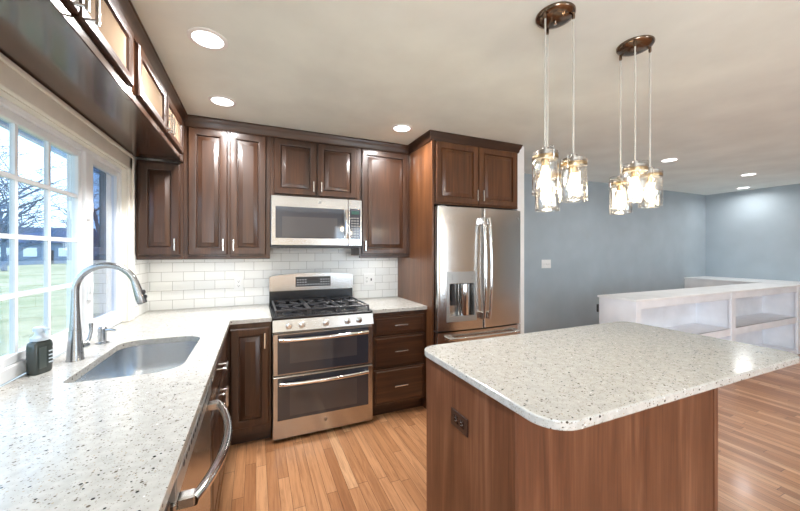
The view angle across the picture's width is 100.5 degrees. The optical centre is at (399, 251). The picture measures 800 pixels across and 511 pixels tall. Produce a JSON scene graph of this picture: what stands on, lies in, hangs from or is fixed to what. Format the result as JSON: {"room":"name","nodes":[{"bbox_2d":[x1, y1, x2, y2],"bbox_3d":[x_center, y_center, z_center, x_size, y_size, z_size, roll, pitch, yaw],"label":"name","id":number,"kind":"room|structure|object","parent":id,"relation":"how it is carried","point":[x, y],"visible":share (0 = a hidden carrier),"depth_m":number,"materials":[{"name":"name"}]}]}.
{"room":"kitchen","nodes":[
{"label":"kitchen","id":0,"kind":"room"},
{"bbox_2d":[0,157,146,386],"bbox_3d":[-0.812,0.184,-0.328,0.150,2.416,6.444,0,0,-23],"label":"wall","id":1,"kind":"structure","parent":0,"point":[136,158],"depth_m":2.40,"materials":[{"name":"paint"}]},
{"bbox_2d":[0,119,66,158],"bbox_3d":[-1.750,-0.851,0.877,0.605,0.155,9.000,0,0,-23],"label":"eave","id":2,"kind":"object","parent":1,"relation":"attached to","point":[3,124],"depth_m":2.32,"materials":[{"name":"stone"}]},
{"bbox_2d":[0,96,121,385],"bbox_3d":[-1.436,-0.037,1.172,0.096,1.028,2.293,0,0,-23],"label":"window","id":3,"kind":"structure","parent":1,"relation":"in","point":[93,193],"depth_m":1.71,"materials":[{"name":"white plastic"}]},
{"bbox_2d":[0,0,133,99],"bbox_3d":[-1.092,-0.804,0.949,0.349,0.282,1.009,0,0,-23],"label":"upper cabinet","id":4,"kind":"object","parent":1,"relation":"attached to","point":[77,45],"visible":1,"depth_m":1.13,"materials":[{"name":"brown wood"}]},
{"bbox_2d":[0,52,134,321],"bbox_3d":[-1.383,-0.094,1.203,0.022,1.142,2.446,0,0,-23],"label":"trim","id":5,"kind":"structure","parent":1,"relation":"attached to","point":[14,80],"depth_m":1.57,"materials":[{"name":"beige paint"}]},
{"bbox_2d":[44,42,183,161],"bbox_3d":[-1.513,-0.804,1.922,0.349,0.282,1.109,0,0,-23],"label":"upper cabinet","id":6,"kind":"object","parent":1,"relation":"attached to","point":[148,125],"visible":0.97,"depth_m":1.74,"materials":[{"name":"brown wood"}]},
{"bbox_2d":[135,256,147,317],"bbox_3d":[-1.945,0.255,2.488,0.008,0.446,0.360,0,0,-23],"label":"backsplash","id":7,"kind":"structure","parent":1,"relation":"attached to","point":[141,266],"depth_m":2.53,"materials":[{"name":"tile"}]},
{"bbox_2d":[147,158,380,311],"bbox_3d":[-0.701,0.184,3.349,3.275,2.416,0.216,0,0,-23],"label":"wall","id":8,"kind":"structure","parent":0,"point":[147,158],"depth_m":2.71,"materials":[{"name":"paint"}]},
{"bbox_2d":[136,159,182,259],"bbox_3d":[-1.809,-0.299,2.554,0.284,0.723,0.346,0,0,-23],"label":"upper cabinet","id":9,"kind":"object","parent":8,"relation":"attached to","point":[159,183],"visible":0.99,"depth_m":2.43,"materials":[{"name":"brown wood"}]},
{"bbox_2d":[183,126,269,258],"bbox_3d":[-1.398,-0.480,2.731,0.607,1.085,0.346,0,0,-23],"label":"upper cabinet","id":10,"kind":"object","parent":8,"relation":"attached to","point":[226,174],"visible":0.99,"depth_m":2.59,"materials":[{"name":"brown wood"}]},
{"bbox_2d":[234,277,242,289],"bbox_3d":[-1.413,0.284,2.911,0.070,0.115,0.007,0,0,-23],"label":"power outlet","id":11,"kind":"object","parent":8,"relation":"attached to","point":[238,281],"visible":1,"depth_m":2.91,"materials":[{"name":"white plastic"}]},
{"bbox_2d":[148,248,397,310],"bbox_3d":[-1.021,0.225,3.089,2.169,0.506,0.008,0,0,-23],"label":"backsplash","id":12,"kind":"structure","parent":8,"relation":"attached to","point":[185,283],"depth_m":2.95,"materials":[{"name":"tile"}]},
{"bbox_2d":[270,137,358,199],"bbox_3d":[-0.770,-0.740,3.003,0.759,0.567,0.346,0,0,-23],"label":"upper cabinet","id":13,"kind":"object","parent":8,"relation":"attached to","point":[297,167],"visible":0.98,"depth_m":2.86,"materials":[{"name":"brown wood"}]},
{"bbox_2d":[270,195,361,247],"bbox_3d":[-0.753,-0.239,2.964,0.756,0.429,0.429,0,0,-23],"label":"microwave","id":14,"kind":"object","parent":13,"relation":"attached to","point":[295,221],"visible":1,"depth_m":2.79,"materials":[{"name":"grey metal"}]},
{"bbox_2d":[363,274,373,284],"bbox_3d":[-0.315,0.287,3.382,0.116,0.115,0.014,0,0,-23],"label":"outlet","id":15,"kind":"object","parent":8,"relation":"attached to","point":[368,279],"visible":1,"depth_m":3.38,"materials":[{"name":"white plastic"}]},
{"bbox_2d":[351,148,408,257],"bbox_3d":[-0.188,-0.480,3.255,0.505,1.085,0.346,0,0,-23],"label":"upper cabinet","id":16,"kind":"object","parent":8,"relation":"attached to","point":[383,175],"visible":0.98,"depth_m":3.12,"materials":[{"name":"brown wood"}]},
{"bbox_2d":[434,141,517,209],"bbox_3d":[0.574,-0.716,3.349,0.928,0.615,0.796,0,0,-23],"label":"upper cabinet","id":17,"kind":"object","parent":8,"relation":"attached to","point":[464,175],"visible":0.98,"depth_m":3.00,"materials":[{"name":"brown wood"}]},
{"bbox_2d":[131,0,799,194],"bbox_3d":[3.042,-1.074,1.405,8.600,0.100,6.760,0,0,-23],"label":"ceiling","id":18,"kind":"structure","parent":0,"point":[725,74],"depth_m":1.94,"materials":[{"name":"paint"}]},
{"bbox_2d":[187,27,227,50],"bbox_3d":[-0.926,-1.020,1.604,0.174,0.006,0.174,0,0,-23],"label":"recessed light","id":19,"kind":"object","parent":18,"relation":"in","point":[205,38],"visible":1,"depth_m":1.59,"materials":[{"name":"white paint"}]},
{"bbox_2d":[208,95,236,106],"bbox_3d":[-1.210,-1.020,2.266,0.174,0.006,0.174,0,0,-23],"label":"recessed light","id":20,"kind":"object","parent":18,"relation":"in","point":[219,100],"visible":1,"depth_m":2.26,"materials":[{"name":"white paint"}]},
{"bbox_2d":[115,0,522,153],"bbox_3d":[0.385,-0.985,1.443,2.859,0.077,3.542,0,0,-23],"label":"trim","id":21,"kind":"structure","parent":18,"relation":"attached to","point":[126,7],"depth_m":2.73,"materials":[{"name":"brown wood"}]},
{"bbox_2d":[391,124,411,131],"bbox_3d":[0.016,-1.020,2.764,0.174,0.006,0.174,0,0,-23],"label":"recessed light","id":22,"kind":"object","parent":18,"relation":"in","point":[400,127],"visible":1,"depth_m":2.76,"materials":[{"name":"white paint"}]},
{"bbox_2d":[532,1,587,211],"bbox_3d":[0.660,-0.603,1.441,0.221,0.840,0.225,0,0,-23],"label":"pendant light","id":23,"kind":"object","parent":18,"relation":"hanging from","point":[558,14],"visible":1,"depth_m":1.40,"materials":[{"name":"clear glass"}]},
{"bbox_2d":[541,159,548,166],"bbox_3d":[0.614,-0.375,1.404,0.032,0.028,0.032,0,0,-23],"label":"socket","id":24,"kind":"object","parent":23,"relation":"attached to","point":[544,162],"depth_m":1.39,"materials":[{"name":"gold metal"}]},
{"bbox_2d":[544,179,550,184],"bbox_3d":[0.670,-0.317,1.511,0.032,0.028,0.032,0,0,-23],"label":"bulb","id":25,"kind":"object","parent":23,"relation":"attached to","point":[548,182],"depth_m":1.50,"materials":[{"name":"glass"}]},
{"bbox_2d":[569,166,577,173],"bbox_3d":[0.735,-0.346,1.408,0.032,0.028,0.032,0,0,-23],"label":"socket","id":26,"kind":"object","parent":23,"relation":"attached to","point":[572,169],"depth_m":1.40,"materials":[{"name":"gold metal"}]},
{"bbox_2d":[609,35,663,214],"bbox_3d":[1.163,-0.608,1.666,0.226,0.830,0.216,0,0,-23],"label":"pendant light","id":27,"kind":"object","parent":18,"relation":"hanging from","point":[634,46],"visible":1,"depth_m":1.63,"materials":[{"name":"clear glass"}]},
{"bbox_2d":[617,185,623,190],"bbox_3d":[1.138,-0.327,1.715,0.032,0.028,0.032,0,0,-23],"label":"socket","id":28,"kind":"object","parent":27,"relation":"attached to","point":[619,187],"depth_m":1.70,"materials":[{"name":"gold metal"}]},
{"bbox_2d":[631,171,638,177],"bbox_3d":[1.128,-0.370,1.595,0.032,0.028,0.032,0,0,-23],"label":"socket","id":29,"kind":"object","parent":27,"relation":"attached to","point":[634,174],"depth_m":1.58,"materials":[{"name":"gold metal"}]},
{"bbox_2d":[646,177,653,182],"bbox_3d":[1.238,-0.353,1.646,0.032,0.028,0.032,0,0,-23],"label":"socket","id":30,"kind":"object","parent":27,"relation":"attached to","point":[650,179],"depth_m":1.63,"materials":[{"name":"gold metal"}]},
{"bbox_2d":[660,158,678,161],"bbox_3d":[3.018,-1.020,3.726,0.174,0.006,0.174,0,0,-23],"label":"recessed light","id":31,"kind":"object","parent":18,"relation":"in","point":[668,159],"visible":1,"depth_m":3.73,"materials":[{"name":"white paint"}]},
{"bbox_2d":[739,173,757,175],"bbox_3d":[4.642,-1.020,4.429,0.174,0.006,0.174,0,0,-23],"label":"recessed light","id":32,"kind":"object","parent":18,"relation":"in","point":[747,174],"visible":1,"depth_m":4.41,"materials":[{"name":"white paint"}]},
{"bbox_2d":[217,354,799,510],"bbox_3d":[3.042,1.442,1.405,8.600,0.100,6.760,0,0,-23],"label":"floor","id":33,"kind":"structure","parent":0,"point":[379,463],"depth_m":2.19,"materials":[{"name":"brown wood"}]},
{"bbox_2d":[164,500,169,510],"bbox_3d":[-0.487,0.951,-0.055,0.660,0.883,1.487,0,0,-23],"label":"base cabinet","id":34,"kind":"object","parent":33,"relation":"on","point":[167,508],"visible":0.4,"depth_m":0.71,"materials":[{"name":"brown wood"}]},
{"bbox_2d":[0,304,271,510],"bbox_3d":[-0.851,0.493,1.056,0.931,0.030,3.855,0,0,-23],"label":"countertop","id":35,"kind":"structure","parent":34,"relation":"on","point":[118,443],"depth_m":0.93,"materials":[{"name":"stone"}]},
{"bbox_2d":[26,326,52,375],"bbox_3d":[-1.414,0.388,1.309,0.063,0.181,0.073,0,0,1],"label":"soap bottle","id":36,"kind":"object","parent":35,"relation":"on","point":[39,351],"visible":1,"depth_m":1.29,"materials":[{"name":"grey plastic"}]},
{"bbox_2d":[65,262,146,362],"bbox_3d":[-1.325,0.264,1.515,0.291,0.429,0.085,0,0,-23],"label":"faucet","id":37,"kind":"object","parent":35,"relation":"on","point":[76,345],"visible":1,"depth_m":1.46,"materials":[{"name":"grey metal"}]},
{"bbox_2d":[95,327,116,344],"bbox_3d":[-1.534,0.436,1.739,0.092,0.083,0.056,0,0,-23],"label":"soap dispenser","id":38,"kind":"object","parent":35,"relation":"on","point":[102,331],"visible":1,"depth_m":1.72,"materials":[{"name":"grey metal"}]},
{"bbox_2d":[73,341,197,382],"bbox_3d":[-1.180,0.602,1.554,0.406,0.185,0.660,0,0,-23],"label":"sink","id":39,"kind":"object","parent":35,"relation":"in","point":[150,358],"visible":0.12,"depth_m":1.80,"materials":[{"name":"silver metal"}]},
{"bbox_2d":[168,380,232,510],"bbox_3d":[-0.877,0.952,0.943,0.720,0.880,0.642,0,0,-23],"label":"dishwasher","id":40,"kind":"object","parent":33,"relation":"on","point":[191,490],"visible":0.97,"depth_m":0.99,"materials":[{"name":"grey metal"}]},
{"bbox_2d":[211,336,228,510],"bbox_3d":[-1.268,0.951,1.747,0.660,0.883,1.124,0,0,-23],"label":"base cabinet","id":41,"kind":"object","parent":33,"relation":"on","point":[219,388],"visible":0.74,"depth_m":1.66,"materials":[{"name":"brown wood"}]},
{"bbox_2d":[226,322,270,445],"bbox_3d":[-1.191,0.951,2.639,0.289,0.883,0.697,0,0,-23],"label":"base cabinet","id":42,"kind":"object","parent":33,"relation":"on","point":[249,344],"visible":0.94,"depth_m":2.36,"materials":[{"name":"brown wood"}]},
{"bbox_2d":[269,272,372,440],"bbox_3d":[-0.690,0.796,2.820,0.759,1.192,0.741,0,0,-23],"label":"range","id":43,"kind":"object","parent":33,"relation":"on","point":[322,338],"visible":1,"depth_m":2.56,"materials":[{"name":"silver metal"}]},
{"bbox_2d":[269,302,372,319],"bbox_3d":[-0.687,0.489,2.814,0.759,0.019,0.597,0,0,-23],"label":"cooktop","id":44,"kind":"object","parent":43,"relation":"in","point":[349,312],"depth_m":2.61,"materials":[{"name":"black metal"}]},
{"bbox_2d":[372,309,425,415],"bbox_3d":[-0.119,0.951,3.102,0.502,0.883,0.697,0,0,-23],"label":"base cabinet","id":45,"kind":"object","parent":33,"relation":"on","point":[399,338],"visible":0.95,"depth_m":2.81,"materials":[{"name":"brown wood"}]},
{"bbox_2d":[353,297,426,313],"bbox_3d":[-0.123,0.493,3.111,0.503,0.030,0.663,0,0,-23],"label":"countertop","id":46,"kind":"structure","parent":45,"relation":"on","point":[383,304],"depth_m":2.98,"materials":[{"name":"stone"}]},
{"bbox_2d":[397,139,433,409],"bbox_3d":[0.131,0.184,3.179,0.017,2.415,0.755,0,0,-23],"label":"panel","id":47,"kind":"object","parent":33,"relation":"on","point":[415,272],"visible":0.43,"depth_m":3.01,"materials":[{"name":"brown wood"}]},
{"bbox_2d":[434,205,519,344],"bbox_3d":[0.599,0.493,3.278,0.908,1.773,0.888,0,0,-23],"label":"refrigerator","id":48,"kind":"object","parent":33,"relation":"on","point":[477,250],"visible":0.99,"depth_m":2.90,"materials":[{"name":"grey metal"}]},
{"bbox_2d":[427,358,717,510],"bbox_3d":[0.812,0.951,1.607,1.224,0.883,0.621,0,0,-23],"label":"kitchen island","id":49,"kind":"object","parent":33,"relation":"on","point":[664,457],"visible":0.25,"depth_m":1.32,"materials":[{"name":"brown wood"}]},
{"bbox_2d":[451,407,467,437],"bbox_3d":[0.245,0.707,1.379,0.007,0.072,0.122,0,0,-23],"label":"power outlet","id":50,"kind":"object","parent":49,"relation":"attached to","point":[460,422],"visible":1,"depth_m":1.37,"materials":[{"name":"black plastic"}]},
{"bbox_2d":[459,419,463,429],"bbox_3d":[0.252,0.707,1.359,0.003,0.030,0.032,0,0,-23],"label":"receptacle","id":51,"kind":"object","parent":50,"relation":"attached to","point":[461,421],"depth_m":1.36,"materials":[{"name":"brown plastic"}]},
{"bbox_2d":[424,321,799,430],"bbox_3d":[0.986,0.493,1.601,1.588,0.030,0.830,0,0,-23],"label":"island countertop","id":52,"kind":"structure","parent":49,"relation":"on","point":[581,377],"depth_m":1.38,"materials":[{"name":"stone"}]},
{"bbox_2d":[599,287,799,354],"bbox_3d":[4.104,0.935,4.136,4.279,0.914,0.371,0,0,-23],"label":"bookcase","id":53,"kind":"object","parent":33,"relation":"on","point":[770,318],"visible":0.52,"depth_m":4.01,"materials":[{"name":"white paint"}]},
{"bbox_2d":[597,276,799,301],"bbox_3d":[3.901,0.466,4.593,4.289,0.022,1.389,0,0,-23],"label":"ledge","id":54,"kind":"object","parent":53,"relation":"on","point":[753,284],"visible":1,"depth_m":3.89,"materials":[{"name":"white paint"}]},
{"bbox_2d":[524,173,705,332],"bbox_3d":[3.176,0.184,5.091,5.225,2.416,0.100,0,0,-23],"label":"wall","id":55,"kind":"structure","parent":0,"point":[592,252],"depth_m":4.92,"materials":[{"name":"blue paint"}]},
{"bbox_2d":[542,260,550,267],"bbox_3d":[1.990,0.172,4.514,0.170,0.116,0.016,0,0,-23],"label":"light switch","id":56,"kind":"object","parent":55,"relation":"attached to","point":[545,263],"visible":1,"depth_m":4.52,"materials":[{"name":"white plastic"}]},
{"bbox_2d":[685,279,747,287],"bbox_3d":[5.186,0.935,5.356,0.025,0.914,1.006,0,0,-23],"label":"wall","id":57,"kind":"structure","parent":0,"point":[689,283],"depth_m":5.54,"materials":[{"name":"white paint"}]},
{"bbox_2d":[706,184,799,280],"bbox_3d":[6.923,0.184,3.139,0.100,2.416,6.660,0,0,-23],"label":"wall","id":58,"kind":"structure","parent":0,"point":[754,233],"depth_m":5.49,"materials":[{"name":"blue paint"}]},
{"label":"outside","id":59,"kind":"structure","parent":0,"visible":0},
{"bbox_2d":[0,264,66,356],"bbox_3d":[-58.007,2.142,32.094,79.040,0.297,155.000,0,0,-23],"label":"lawn","id":60,"kind":"structure","parent":59,"point":[30,277],"depth_m":13.36,"materials":[{"name":"green plant"}]},
{"bbox_2d":[0,130,66,268],"bbox_3d":[-10.357,-0.629,8.122,5.646,5.666,4.769,0,0,-8],"label":"bare tree","id":61,"kind":"object","parent":60,"relation":"on","point":[5,260],"visible":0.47,"depth_m":8.37,"materials":[{"name":"grey plant"}]},
{"bbox_2d":[0,227,66,265],"bbox_3d":[-60.021,-0.858,56.830,12.200,6.400,9.200,0,0,-23],"label":"house","id":62,"kind":"structure","parent":60,"relation":"on","point":[58,248],"depth_m":53.80,"materials":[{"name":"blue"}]},
{"bbox_2d":[0,148,66,232],"bbox_3d":[-20.093,-1.845,17.354,8.039,8.132,6.156,0,0,-43],"label":"bare tree","id":63,"kind":"object","parent":60,"relation":"on","point":[2,212],"visible":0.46,"depth_m":17.67,"materials":[{"name":"grey plant"}]},
{"bbox_2d":[0,184,66,270],"bbox_3d":[-43.419,-3.345,37.639,11.422,11.182,12.155,0,0,16],"label":"bare tree","id":64,"kind":"object","parent":60,"relation":"on","point":[3,247],"visible":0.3,"depth_m":37.52,"materials":[{"name":"grey plant"}]},
{"bbox_2d":[0,197,66,224],"bbox_3d":[-70.017,-4.342,60.445,13.536,13.205,15.116,0,0,-23],"label":"bare tree","id":65,"kind":"object","parent":60,"relation":"on","point":[0,197],"visible":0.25,"depth_m":62.82,"materials":[{"name":"grey plant"}]},
{"bbox_2d":[19,170,66,230],"bbox_3d":[-27.001,-3.884,30.477,11.338,12.200,8.850,0,0,8],"label":"bare tree","id":66,"kind":"object","parent":60,"relation":"on","point":[56,170],"visible":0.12,"depth_m":28.82,"materials":[{"name":"grey plant"}]},
{"bbox_3d":[1.003,0.184,3.635,0.080,2.416,0.845,0,0,-23],"label":"wall","id":67,"kind":"structure","parent":0,"visible":0},
{"bbox_2d":[517,146,523,333],"bbox_3d":[1.174,0.184,3.240,0.086,2.415,0.014,0,0,-23],"label":"trim","id":68,"kind":"structure","parent":67,"relation":"attached to","point":[521,153],"depth_m":3.24,"materials":[{"name":"white paint"}]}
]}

